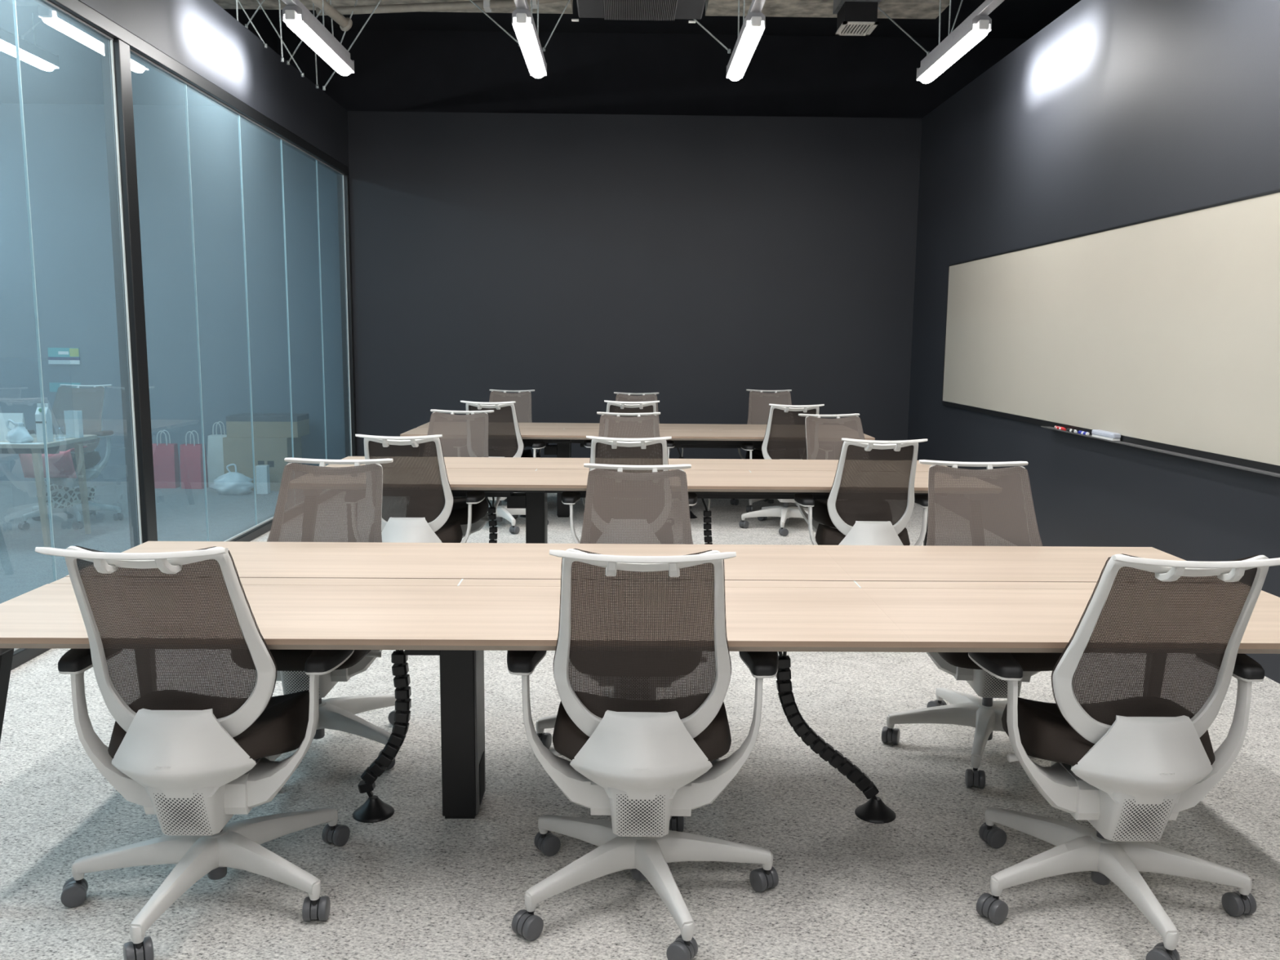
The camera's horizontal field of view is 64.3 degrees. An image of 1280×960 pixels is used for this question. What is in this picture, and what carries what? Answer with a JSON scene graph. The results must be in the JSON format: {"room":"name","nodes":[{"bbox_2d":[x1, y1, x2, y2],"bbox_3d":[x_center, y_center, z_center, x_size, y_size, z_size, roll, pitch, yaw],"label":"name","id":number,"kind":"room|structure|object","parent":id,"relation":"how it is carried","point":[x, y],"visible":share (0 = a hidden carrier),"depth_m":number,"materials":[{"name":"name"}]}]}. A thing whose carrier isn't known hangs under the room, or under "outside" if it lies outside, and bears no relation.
{"room":"open-plan office","nodes":[
{"label":"open-plan office","id":0,"kind":"room"},
{"bbox_2d":[36,480,96,507],"bbox_3d":[-4.212,0.100,7.468,0.420,0.217,0.063,0,8,-1],"label":"cushion","id":1,"kind":"object","parent":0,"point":[60,496],"visible":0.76,"depth_m":7.48,"materials":[{"name":"fabric"}]},
{"bbox_2d":[0,0,217,106],"bbox_3d":[-6.255,-2.706,3.075,5.553,0.100,13.420,0,8,-1],"label":"ceiling","id":2,"kind":"structure","parent":0,"point":[77,80],"depth_m":8.47,"materials":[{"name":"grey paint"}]},
{"bbox_2d":[79,0,349,168],"bbox_3d":[-2.741,-2.335,3.119,0.120,0.523,13.300,0,8,-1],"label":"wall","id":3,"kind":"structure","parent":0,"point":[202,36],"depth_m":6.91,"materials":[{"name":"grey paint"}]},
{"bbox_2d":[12,0,56,581],"bbox_3d":[-2.762,-0.743,4.661,0.012,2.900,0.004,0,8,-1],"label":"trim","id":4,"kind":"structure","parent":3,"relation":"attached to","point":[14,5],"depth_m":4.64,"materials":[{"name":"grey metal"}]},
{"bbox_2d":[99,38,157,548],"bbox_3d":[-2.781,-0.867,5.568,0.100,2.913,0.120,0,8,-1],"label":"window frame","id":5,"kind":"structure","parent":3,"relation":"attached to","point":[122,57],"depth_m":5.51,"materials":[{"name":"metal"}]},
{"bbox_2d":[33,0,349,175],"bbox_3d":[-2.734,-2.040,3.160,0.100,0.072,13.300,0,8,-1],"label":"window frame","id":6,"kind":"structure","parent":3,"relation":"attached to","point":[77,8],"depth_m":6.09,"materials":[{"name":"black metal"}]},
{"bbox_2d":[184,83,208,541],"bbox_3d":[-2.789,-0.985,6.414,0.012,2.900,0.004,0,8,-1],"label":"trim","id":7,"kind":"structure","parent":3,"relation":"attached to","point":[185,85],"depth_m":6.40,"materials":[{"name":"grey metal"}]},
{"bbox_2d":[237,114,257,524],"bbox_3d":[-2.802,-1.104,7.276,0.012,2.900,0.004,0,8,-1],"label":"trim","id":8,"kind":"structure","parent":3,"relation":"attached to","point":[238,115],"depth_m":7.26,"materials":[{"name":"metal"}]},
{"bbox_2d":[280,138,295,502],"bbox_3d":[-2.815,-1.225,8.148,0.012,2.900,0.004,0,8,-1],"label":"trim","id":9,"kind":"structure","parent":3,"relation":"attached to","point":[281,142],"depth_m":8.12,"materials":[{"name":"silver metal"}]},
{"bbox_2d":[315,160,327,465],"bbox_3d":[-2.829,-1.351,9.059,0.012,2.900,0.004,0,8,-1],"label":"trim","id":10,"kind":"structure","parent":3,"relation":"attached to","point":[316,160],"depth_m":9.03,"materials":[{"name":"grey metal"}]},
{"bbox_2d":[223,8,277,53],"bbox_3d":[-3.530,-3.076,3.307,0.100,0.880,13.900,0,8,-1],"label":"wall","id":11,"kind":"structure","parent":0,"point":[264,27],"depth_m":9.55,"materials":[{"name":"black paint"}]},
{"bbox_2d":[0,103,922,482],"bbox_3d":[-3.181,-1.762,9.966,11.936,3.600,0.120,0,8,-1],"label":"wall","id":12,"kind":"structure","parent":0,"point":[698,262],"depth_m":9.89,"materials":[{"name":"grey paint"}]},
{"bbox_2d":[47,347,79,364],"bbox_3d":[-5.623,-1.210,9.938,0.300,0.160,0.012,0,8,-1],"label":"poster","id":13,"kind":"object","parent":12,"relation":"attached to","point":[55,355],"visible":1,"depth_m":9.94,"materials":[{"name":"paper"}]},
{"bbox_2d":[47,347,79,357],"bbox_3d":[-5.623,-1.245,9.936,0.300,0.090,0.008,0,8,-1],"label":"print","id":14,"kind":"object","parent":13,"relation":"on","point":[52,352],"depth_m":9.93},
{"bbox_2d":[48,382,80,391],"bbox_3d":[-5.636,-0.908,9.983,0.300,0.090,0.006,0,8,-1],"label":"notice","id":15,"kind":"object","parent":12,"relation":"attached to","point":[54,387],"visible":0.57,"depth_m":9.98,"materials":[{"name":"paper"}]},
{"bbox_2d":[10,494,333,670],"bbox_3d":[-2.761,0.911,3.567,0.100,0.062,13.300,0,8,-1],"label":"trim","id":16,"kind":"structure","parent":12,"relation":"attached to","point":[21,655],"depth_m":7.04,"materials":[{"name":"metal"}]},
{"bbox_2d":[337,174,357,457],"bbox_3d":[-2.847,-1.467,9.915,0.100,2.913,0.069,0,8,-1],"label":"window frame","id":17,"kind":"structure","parent":12,"relation":"attached to","point":[340,177],"depth_m":9.87,"materials":[{"name":"metal"}]},
{"bbox_2d":[0,480,1279,959],"bbox_3d":[-3.147,0.989,3.572,12.036,0.100,13.500,0,8,-1],"label":"floor","id":18,"kind":"structure","parent":0,"point":[416,882],"depth_m":2.98,"materials":[{"name":"grey carpet"}]},
{"bbox_2d":[0,434,97,547],"bbox_3d":[-5.141,0.065,7.135,2.350,0.720,0.690,0,8,-1],"label":"desk","id":19,"kind":"object","parent":18,"relation":"on","point":[36,450],"visible":0.84,"depth_m":7.07,"materials":[{"name":"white wood"}]},
{"bbox_2d":[0,413,25,440],"bbox_3d":[-4.314,-0.364,6.983,0.170,0.189,0.070,0,8,-7],"label":"card","id":20,"kind":"object","parent":19,"relation":"on","point":[4,417],"visible":0.55,"depth_m":6.96,"materials":[{"name":"white paper"}]},
{"bbox_2d":[5,419,34,443],"bbox_3d":[-4.168,-0.330,6.847,0.179,0.158,0.126,0,8,-1],"label":"plastic bag","id":21,"kind":"object","parent":19,"relation":"on","point":[19,433],"visible":1,"depth_m":6.82,"materials":[{"name":"white plastic"}]},
{"bbox_2d":[0,442,44,444],"bbox_3d":[-4.199,-0.245,6.808,0.380,0.002,0.080,0,8,-1],"label":"paper sheet","id":22,"kind":"object","parent":19,"relation":"on","point":[0,442],"visible":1,"depth_m":6.79,"materials":[{"name":"white paper"}]},
{"bbox_2d":[35,403,53,442],"bbox_3d":[-4.039,-0.388,6.901,0.073,0.262,0.073,0,8,-1],"label":"milk carton","id":23,"kind":"object","parent":19,"relation":"on","point":[48,418],"visible":0.89,"depth_m":6.88,"materials":[{"name":"white paper"}]},
{"bbox_2d":[63,410,83,437],"bbox_3d":[-4.012,-0.396,7.217,0.100,0.192,0.054,1,8,5],"label":"box","id":24,"kind":"object","parent":19,"relation":"on","point":[73,419],"visible":1,"depth_m":7.20,"materials":[{"name":"white cardboard"}]},
{"bbox_2d":[17,384,123,529],"bbox_3d":[-4.400,-0.194,7.838,0.705,1.053,0.705,0,8,-3],"label":"office chair","id":25,"kind":"object","parent":18,"relation":"on","point":[84,400],"visible":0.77,"depth_m":7.93,"materials":[{"name":"grey fabric"}]},
{"bbox_2d":[18,445,87,478],"bbox_3d":[-4.368,-0.138,7.617,0.430,0.212,0.282,0,8,-1],"label":"draped cloth","id":26,"kind":"object","parent":25,"relation":"on","point":[60,464],"visible":0.57,"depth_m":7.50,"materials":[{"name":"fabric"}]},
{"bbox_2d":[151,430,180,488],"bbox_3d":[-4.536,-0.200,9.717,0.224,0.550,0.124,0,8,-4],"label":"paper bag","id":27,"kind":"object","parent":18,"relation":"on","point":[165,455],"visible":1,"depth_m":9.67,"materials":[{"name":"pink paper"}]},
{"bbox_2d":[179,430,208,488],"bbox_3d":[-4.256,-0.196,9.702,0.204,0.550,0.124,1,8,4],"label":"paper bag","id":28,"kind":"object","parent":18,"relation":"on","point":[191,461],"visible":0.99,"depth_m":9.65,"materials":[{"name":"pink paper"}]},
{"bbox_2d":[35,545,354,959],"bbox_3d":[-1.119,0.592,2.587,0.729,0.992,0.714,0,8,-1],"label":"office chair","id":29,"kind":"object","parent":18,"relation":"on","point":[194,762],"visible":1,"depth_m":2.45,"materials":[{"name":"grey plastic"}]},
{"bbox_2d":[207,421,226,488],"bbox_3d":[-4.042,-0.247,9.799,0.194,0.630,0.165,0,8,-7],"label":"tote bag","id":30,"kind":"object","parent":18,"relation":"on","point":[215,443],"visible":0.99,"depth_m":9.72,"materials":[{"name":"white paper"}]},
{"bbox_2d":[209,463,253,494],"bbox_3d":[-3.754,-0.011,9.386,0.419,0.281,0.274,0,8,-1],"label":"plastic sack","id":31,"kind":"object","parent":18,"relation":"on","point":[235,482],"visible":1,"depth_m":9.32,"materials":[{"name":"white plastic"}]},
{"bbox_2d":[222,436,302,490],"bbox_3d":[-3.612,-0.175,9.774,0.600,0.501,0.421,0,8,-1],"label":"cardboard box","id":32,"kind":"object","parent":18,"relation":"on","point":[273,451],"visible":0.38,"depth_m":9.56,"materials":[{"name":"brown cardboard"}]},
{"bbox_2d":[226,413,309,437],"bbox_3d":[-3.554,-0.524,9.748,0.660,0.200,0.400,0,8,-3],"label":"cardboard box","id":33,"kind":"object","parent":32,"relation":"on","point":[264,424],"visible":1,"depth_m":9.55,"materials":[{"name":"beige cardboard"}]},
{"bbox_2d":[255,464,270,493],"bbox_3d":[-3.493,-0.006,9.437,0.100,0.261,0.100,0,8,-7],"label":"cardboard box","id":34,"kind":"object","parent":18,"relation":"on","point":[262,471],"visible":1,"depth_m":9.39,"materials":[{"name":"white paper"}]},
{"bbox_2d":[231,457,396,769],"bbox_3d":[-1.145,0.458,3.557,0.714,0.992,0.756,0,8,-1],"label":"office chair","id":35,"kind":"object","parent":18,"relation":"on","point":[337,713],"visible":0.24,"depth_m":3.71,"materials":[{"name":"grey fabric"}]},
{"bbox_2d":[352,649,411,822],"bbox_3d":[-0.785,0.736,3.083,0.182,0.577,0.124,0,8,-1],"label":"spine","id":36,"kind":"object","parent":18,"relation":"on","point":[374,810],"visible":0.85,"depth_m":3.08,"materials":[{"name":"black plastic"}]},
{"bbox_2d":[346,434,484,542],"bbox_3d":[-1.153,0.229,5.219,0.713,0.992,0.761,0,8,-1],"label":"office chair","id":37,"kind":"object","parent":18,"relation":"on","point":[396,529],"visible":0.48,"depth_m":5.00,"materials":[{"name":"grey plastic"}]},
{"bbox_2d":[406,409,500,538],"bbox_3d":[-1.149,0.092,6.210,0.719,0.992,0.726,0,8,-1],"label":"office chair","id":38,"kind":"object","parent":18,"relation":"on","point":[460,509],"visible":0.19,"depth_m":6.36,"materials":[{"name":"fabric"}]},
{"bbox_2d":[485,497,497,542],"bbox_3d":[-0.890,0.373,5.707,0.182,0.577,0.124,0,8,-1],"label":"spine","id":39,"kind":"object","parent":18,"relation":"on","point":[493,535],"visible":0.45,"depth_m":5.67,"materials":[{"name":"black plastic"}]},
{"bbox_2d":[453,400,548,533],"bbox_3d":[-1.069,-0.129,7.815,0.726,0.992,0.750,0,8,-1],"label":"office chair","id":40,"kind":"object","parent":18,"relation":"on","point":[504,415],"visible":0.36,"depth_m":7.61,"materials":[{"name":"grey plastic"}]},
{"bbox_2d":[488,389,541,502],"bbox_3d":[-1.167,-0.269,8.819,0.712,0.992,0.737,0,8,-1],"label":"office chair","id":41,"kind":"object","parent":18,"relation":"on","point":[494,393],"visible":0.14,"depth_m":9.01,"materials":[{"name":"fabric"}]},
{"bbox_2d":[535,462,719,763],"bbox_3d":[-0.023,0.473,3.571,0.716,0.980,0.746,0,8,-1],"label":"office chair","id":42,"kind":"object","parent":18,"relation":"on","point":[655,478],"visible":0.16,"depth_m":3.75,"materials":[{"name":"grey fabric"}]},
{"bbox_2d":[582,411,675,522],"bbox_3d":[-0.056,0.101,6.232,0.712,0.988,0.706,0,8,-1],"label":"office chair","id":43,"kind":"object","parent":18,"relation":"on","point":[618,420],"visible":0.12,"depth_m":6.41,"materials":[{"name":"brown fabric"}]},
{"bbox_2d":[561,435,697,544],"bbox_3d":[-0.056,0.236,5.240,0.705,0.992,0.767,0,8,-1],"label":"office chair","id":44,"kind":"object","parent":18,"relation":"on","point":[571,498],"visible":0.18,"depth_m":4.93,"materials":[{"name":"brown fabric"}]},
{"bbox_2d":[583,400,675,520],"bbox_3d":[-0.079,-0.130,7.842,0.711,1.004,0.764,0,8,-1],"label":"office chair","id":45,"kind":"object","parent":18,"relation":"on","point":[615,406],"visible":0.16,"depth_m":7.51,"materials":[{"name":"brown fabric"}]},
{"bbox_2d":[400,422,875,517],"bbox_3d":[-0.024,-0.056,8.353,3.602,0.720,1.189,0,8,-1],"label":"table","id":46,"kind":"object","parent":18,"relation":"on","point":[684,435],"visible":0.45,"depth_m":8.15,"materials":[{"name":"brown wood"}]},
{"bbox_2d":[451,442,548,446],"bbox_3d":[-1.137,-0.325,8.303,0.770,0.075,0.260,0,8,-1],"label":"cable tray","id":47,"kind":"object","parent":46,"relation":"on","point":[525,444],"depth_m":8.18,"materials":[{"name":"black metal"}]},
{"bbox_2d":[580,443,806,448],"bbox_3d":[0.499,-0.313,8.329,1.962,0.075,0.260,0,8,-1],"label":"cable tray","id":48,"kind":"object","parent":46,"relation":"on","point":[677,446],"depth_m":8.20,"materials":[{"name":"black metal"}]},
{"bbox_2d":[0,541,1279,818],"bbox_3d":[0.056,0.668,3.114,3.602,0.720,1.189,0,8,-1],"label":"table","id":49,"kind":"object","parent":18,"relation":"on","point":[455,602],"visible":0.64,"depth_m":2.94,"materials":[{"name":"brown wood"}]},
{"bbox_2d":[610,391,673,503],"bbox_3d":[-0.033,-0.251,8.822,0.707,0.978,0.764,0,8,-1],"label":"office chair","id":50,"kind":"object","parent":18,"relation":"on","point":[620,396],"visible":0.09,"depth_m":9.05,"materials":[{"name":"fabric"}]},
{"bbox_2d":[506,548,778,959],"bbox_3d":[0.013,0.599,2.617,0.714,0.992,0.744,0,8,-1],"label":"office chair","id":51,"kind":"object","parent":18,"relation":"on","point":[645,764],"visible":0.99,"depth_m":2.46,"materials":[{"name":"grey plastic"}]},
{"bbox_2d":[291,456,997,545],"bbox_3d":[0.016,0.305,5.742,3.602,0.720,1.189,0,8,-1],"label":"table","id":52,"kind":"object","parent":18,"relation":"on","point":[531,478],"visible":0.46,"depth_m":5.59,"materials":[{"name":"brown wood"}]},
{"bbox_2d":[382,491,513,497],"bbox_3d":[-1.097,0.036,5.692,0.770,0.075,0.260,0,8,-1],"label":"cable tray","id":53,"kind":"object","parent":52,"relation":"on","point":[455,494],"depth_m":5.57,"materials":[{"name":"black metal"}]},
{"bbox_2d":[559,493,907,499],"bbox_3d":[0.538,0.048,5.718,1.962,0.075,0.260,0,8,-1],"label":"cable tray","id":54,"kind":"object","parent":52,"relation":"on","point":[582,495],"depth_m":5.59,"materials":[{"name":"black metal"}]},
{"bbox_2d":[677,448,697,518],"bbox_3d":[0.396,0.021,8.346,0.156,0.577,0.127,5,9,31],"label":"spine","id":55,"kind":"object","parent":18,"relation":"on","point":[691,515],"visible":0.35,"depth_m":8.33,"materials":[{"name":"black plastic"}]},
{"bbox_2d":[701,498,712,544],"bbox_3d":[0.436,0.381,5.736,0.156,0.577,0.127,5,9,31],"label":"spine","id":56,"kind":"object","parent":18,"relation":"on","point":[707,513],"visible":0.41,"depth_m":5.69,"materials":[{"name":"black plastic"}]},
{"bbox_2d":[730,389,797,512],"bbox_3d":[1.149,-0.266,8.874,0.713,1.013,0.706,0,8,-1],"label":"office chair","id":57,"kind":"object","parent":18,"relation":"on","point":[757,454],"visible":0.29,"depth_m":9.02,"materials":[{"name":"fabric"}]},
{"bbox_2d":[738,404,832,536],"bbox_3d":[1.133,-0.114,7.872,0.714,0.988,0.741,0,8,-1],"label":"office chair","id":58,"kind":"object","parent":18,"relation":"on","point":[790,413],"visible":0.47,"depth_m":7.69,"materials":[{"name":"grey plastic"}]},
{"bbox_2d":[775,651,896,823],"bbox_3d":[0.593,0.746,3.106,0.398,0.577,0.124,0,8,-1],"label":"spine","id":59,"kind":"object","parent":18,"relation":"on","point":[874,811],"visible":0.84,"depth_m":3.10,"materials":[{"name":"black plastic"}]},
{"bbox_2d":[796,413,892,532],"bbox_3d":[1.257,0.109,6.262,0.706,0.988,0.698,-1,8,-10],"label":"office chair","id":60,"kind":"object","parent":18,"relation":"on","point":[820,515],"visible":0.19,"depth_m":6.40,"materials":[{"name":"brown fabric"}]},
{"bbox_2d":[794,438,928,545],"bbox_3d":[1.148,0.247,5.236,0.717,0.992,0.761,0,8,-1],"label":"office chair","id":61,"kind":"object","parent":18,"relation":"on","point":[864,531],"visible":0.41,"depth_m":5.03,"materials":[{"name":"grey plastic"}]},
{"bbox_2d":[881,459,1062,788],"bbox_3d":[1.236,0.468,3.613,0.711,1.000,0.736,0,8,-1],"label":"office chair","id":62,"kind":"object","parent":18,"relation":"on","point":[984,714],"visible":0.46,"depth_m":3.75,"materials":[{"name":"grey fabric"}]},
{"bbox_2d":[968,553,1279,959],"bbox_3d":[1.216,0.613,2.592,0.745,0.993,0.724,0,8,-1],"label":"office chair","id":63,"kind":"object","parent":18,"relation":"on","point":[1127,766],"visible":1,"depth_m":2.47,"materials":[{"name":"grey plastic"}]},
{"bbox_2d":[276,28,1027,118],"bbox_3d":[-2.220,-3.863,10.185,13.836,1.180,0.100,0,8,-1],"label":"ceiling","id":64,"kind":"structure","parent":0,"point":[395,70],"depth_m":10.14,"materials":[{"name":"black paint"}]},
{"bbox_2d":[255,0,1080,39],"bbox_3d":[-2.109,-3.544,3.204,14.036,0.100,14.020,0,8,-1],"label":"ceiling","id":65,"kind":"structure","parent":0,"point":[1012,19],"depth_m":9.75,"materials":[{"name":"black paint"}]},
{"bbox_2d":[0,12,59,71],"bbox_3d":[-4.101,-3.355,6.439,0.120,1.195,1.217,0,8,-1],"label":"ceiling lamp","id":66,"kind":"object","parent":65,"relation":"hanging from","point":[30,53],"visible":1,"depth_m":6.80,"materials":[{"name":"white plastic"}]},
{"bbox_2d":[0,39,54,71],"bbox_3d":[-4.107,-2.799,6.537,0.100,0.066,1.150,0,8,-1],"label":"diffuser","id":67,"kind":"object","parent":66,"relation":"attached to","point":[29,54],"depth_m":6.79,"materials":[{"name":"white plastic"}]},
{"bbox_2d":[237,0,266,48],"bbox_3d":[-2.997,-3.614,7.368,0.559,0.922,0.019,0,8,-1],"label":"rod","id":68,"kind":"object","parent":65,"relation":"hanging from","point":[240,4],"visible":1,"depth_m":7.41,"materials":[{"name":"metal"}]},
{"bbox_2d":[244,0,264,28],"bbox_3d":[-2.691,-3.745,7.595,0.536,0.720,0.019,0,8,-1],"label":"rod","id":69,"kind":"object","parent":65,"relation":"hanging from","point":[263,1],"visible":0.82,"depth_m":7.62,"materials":[{"name":"metal"}]},
{"bbox_2d":[257,0,304,76],"bbox_3d":[-2.821,-3.541,7.484,0.663,1.096,0.019,0,8,-1],"label":"rod","id":70,"kind":"object","parent":65,"relation":"hanging from","point":[266,15],"visible":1,"depth_m":7.52,"materials":[{"name":"metal"}]},
{"bbox_2d":[278,0,284,62],"bbox_3d":[-2.570,-3.526,7.250,0.031,1.050,0.019,0,8,-1],"label":"rod","id":71,"kind":"object","parent":65,"relation":"hanging from","point":[282,57],"visible":1,"depth_m":7.29,"materials":[{"name":"metal"}]},
{"bbox_2d":[286,0,328,64],"bbox_3d":[-2.364,-3.642,7.717,0.658,0.952,0.019,0,8,-1],"label":"rod","id":72,"kind":"object","parent":65,"relation":"hanging from","point":[319,12],"visible":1,"depth_m":7.76,"materials":[{"name":"metal"}]},
{"bbox_2d":[312,3,318,88],"bbox_3d":[-2.480,-3.562,7.749,0.031,1.114,0.019,0,8,-1],"label":"rod","id":73,"kind":"object","parent":65,"relation":"hanging from","point":[317,84],"visible":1,"depth_m":7.80,"materials":[{"name":"metal"}]},
{"bbox_2d":[281,0,350,57],"bbox_3d":[-1.982,-2.756,1.800,0.064,1.075,10.680,0,8,-1],"label":"rail","id":74,"kind":"object","parent":65,"relation":"hanging from","point":[288,2],"visible":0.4,"depth_m":6.43,"materials":[{"name":"metal"}]},
{"bbox_2d":[282,5,354,75],"bbox_3d":[-2.059,-2.811,6.560,0.120,0.120,1.217,0,8,-1],"label":"ceiling lamp","id":75,"kind":"object","parent":74,"relation":"attached to","point":[294,16],"visible":1,"depth_m":6.37,"materials":[{"name":"white plastic"}]},
{"bbox_2d":[310,0,352,31],"bbox_3d":[-2.342,-3.710,7.405,0.110,0.725,0.577,5,9,30],"label":"pipe","id":76,"kind":"object","parent":65,"relation":"hanging from","point":[345,24],"visible":1,"depth_m":7.54,"materials":[{"name":"grey metal"}]},
{"bbox_2d":[322,0,382,90],"bbox_3d":[-1.927,-3.480,7.472,0.839,1.197,0.019,0,8,-1],"label":"rod","id":77,"kind":"object","parent":65,"relation":"hanging from","point":[380,1],"visible":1,"depth_m":7.50,"materials":[{"name":"metal"}]},
{"bbox_2d":[213,0,573,13],"bbox_3d":[-2.046,-3.970,8.052,3.007,0.380,0.400,0,8,-1],"label":"ceiling beam","id":78,"kind":"structure","parent":65,"relation":"attached to","point":[557,7],"depth_m":8.12,"materials":[{"name":"grey concrete"}]},
{"bbox_2d":[315,0,567,15],"bbox_3d":[-1.520,-3.662,7.846,1.924,0.195,0.110,0,8,-1],"label":"conduit","id":79,"kind":"object","parent":78,"relation":"attached to","point":[487,5],"visible":0.85,"depth_m":7.81,"materials":[{"name":"white plastic"}]},
{"bbox_2d":[469,0,519,46],"bbox_3d":[-1.375,-3.704,7.689,0.948,0.804,0.019,0,8,-1],"label":"rod","id":80,"kind":"object","parent":65,"relation":"hanging from","point":[471,1],"visible":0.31,"depth_m":7.72,"materials":[{"name":"metal"}]},
{"bbox_2d":[514,0,532,13],"bbox_3d":[-0.630,-2.746,1.822,0.064,1.075,10.680,0,8,-1],"label":"rail","id":81,"kind":"object","parent":65,"relation":"hanging from","point":[520,4],"visible":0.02,"depth_m":5.97,"materials":[{"name":"metal"}]},
{"bbox_2d":[511,8,546,78],"bbox_3d":[-0.707,-2.801,6.582,0.120,0.120,1.217,0,8,-1],"label":"ceiling lamp","id":82,"kind":"object","parent":81,"relation":"attached to","point":[522,20],"visible":1,"depth_m":6.34,"materials":[{"name":"white plastic"}]},
{"bbox_2d":[514,22,544,78],"bbox_3d":[-0.707,-2.777,6.607,0.100,0.066,1.150,0,8,-1],"label":"diffuser","id":83,"kind":"object","parent":82,"relation":"attached to","point":[526,34],"depth_m":6.47,"materials":[{"name":"white plastic"}]},
{"bbox_2d":[537,0,538,35],"bbox_3d":[-0.734,-3.581,7.339,0.034,0.932,0.019,0,8,-1],"label":"rod","id":84,"kind":"object","parent":65,"relation":"hanging from","point":[537,0],"visible":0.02,"depth_m":7.37,"materials":[{"name":"metal"}]},
{"bbox_2d":[542,0,570,51],"bbox_3d":[-0.485,-3.643,7.574,0.484,0.874,0.019,0,8,-1],"label":"rod","id":85,"kind":"object","parent":65,"relation":"hanging from","point":[568,2],"visible":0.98,"depth_m":7.60,"materials":[{"name":"metal"}]},
{"bbox_2d":[571,0,706,22],"bbox_3d":[-0.012,-3.382,6.110,0.837,0.978,0.830,0,8,-1],"label":"air conditioner","id":86,"kind":"object","parent":65,"relation":"hanging from","point":[629,9],"visible":1,"depth_m":6.35,"materials":[{"name":"black metal"}]},
{"bbox_2d":[693,19,730,53],"bbox_3d":[0.077,-3.542,7.219,1.152,0.970,0.019,0,8,-1],"label":"rod","id":87,"kind":"object","parent":65,"relation":"hanging from","point":[696,21],"visible":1,"depth_m":7.27,"materials":[{"name":"metal"}]},
{"bbox_2d":[737,0,739,35],"bbox_3d":[0.729,-3.624,7.458,0.024,0.852,0.019,0,8,-1],"label":"rod","id":88,"kind":"object","parent":65,"relation":"hanging from","point":[738,0],"visible":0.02,"depth_m":7.49,"materials":[{"name":"metal"}]},
{"bbox_2d":[742,0,765,22],"bbox_3d":[0.754,-2.737,1.844,0.064,1.075,10.680,0,8,-1],"label":"rail","id":89,"kind":"object","parent":65,"relation":"hanging from","point":[756,6],"visible":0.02,"depth_m":5.96,"materials":[{"name":"metal"}]},
{"bbox_2d":[725,12,765,80],"bbox_3d":[0.678,-2.792,6.604,0.120,0.120,1.217,0,8,-1],"label":"ceiling lamp","id":90,"kind":"object","parent":89,"relation":"attached to","point":[753,28],"visible":1,"depth_m":6.37,"materials":[{"name":"white plastic"}]},
{"bbox_2d":[705,0,949,18],"bbox_3d":[1.482,-3.946,8.109,1.890,0.380,0.400,0,8,-1],"label":"ceiling","id":91,"kind":"structure","parent":65,"relation":"attached to","point":[894,9],"depth_m":8.11,"materials":[{"name":"grey concrete"}]},
{"bbox_2d":[832,0,880,35],"bbox_3d":[1.575,-3.652,7.375,0.279,0.740,0.308,0,8,-1],"label":"ceiling vent","id":92,"kind":"object","parent":65,"relation":"in","point":[855,17],"visible":1,"depth_m":7.29,"materials":[{"name":"metal"}]},
{"bbox_2d":[877,6,929,55],"bbox_3d":[1.704,-3.661,7.708,1.019,0.839,0.019,0,8,-1],"label":"rod","id":93,"kind":"object","parent":65,"relation":"hanging from","point":[878,8],"visible":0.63,"depth_m":7.74,"materials":[{"name":"metal"}]},
{"bbox_2d":[938,0,941,44],"bbox_3d":[2.172,-3.559,7.351,0.041,0.927,0.019,0,8,-1],"label":"rod","id":94,"kind":"object","parent":65,"relation":"hanging from","point":[940,12],"visible":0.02,"depth_m":7.38,"materials":[{"name":"metal"}]},
{"bbox_2d":[920,0,1004,66],"bbox_3d":[2.106,-2.727,1.866,0.064,1.075,10.680,0,8,-1],"label":"rail","id":95,"kind":"object","parent":65,"relation":"hanging from","point":[987,6],"visible":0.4,"depth_m":6.24,"materials":[{"name":"metal"}]},
{"bbox_2d":[915,15,991,83],"bbox_3d":[2.030,-2.782,6.626,0.120,0.120,1.217,0,8,-1],"label":"ceiling lamp","id":96,"kind":"object","parent":95,"relation":"attached to","point":[980,26],"visible":1,"depth_m":6.44,"materials":[{"name":"white plastic"}]},
{"bbox_2d":[906,0,1279,684],"bbox_3d":[2.847,-0.787,3.418,0.120,3.570,13.300,0,8,-1],"label":"wall","id":97,"kind":"structure","parent":0,"point":[1114,113],"depth_m":6.04,"materials":[{"name":"grey paint"}]},
{"bbox_2d":[942,189,1279,477],"bbox_3d":[2.711,-0.775,5.368,0.087,1.214,7.184,0,8,-1],"label":"whiteboard","id":98,"kind":"object","parent":97,"relation":"attached to","point":[1162,334],"visible":1,"depth_m":5.57,"materials":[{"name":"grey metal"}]},
{"bbox_2d":[1040,426,1279,477],"bbox_3d":[2.709,-0.040,4.458,0.064,0.008,4.560,0,8,-1],"label":"tray","id":99,"kind":"object","parent":98,"relation":"on","point":[1270,470],"depth_m":5.01,"materials":[{"name":"grey metal"}]},
{"bbox_2d":[1091,429,1120,440],"bbox_3d":[2.688,-0.259,5.876,0.048,0.042,0.270,0,8,-1],"label":"eraser","id":100,"kind":"object","parent":99,"relation":"on","point":[1100,433],"visible":1,"depth_m":5.83,"materials":[{"name":"white plastic"}]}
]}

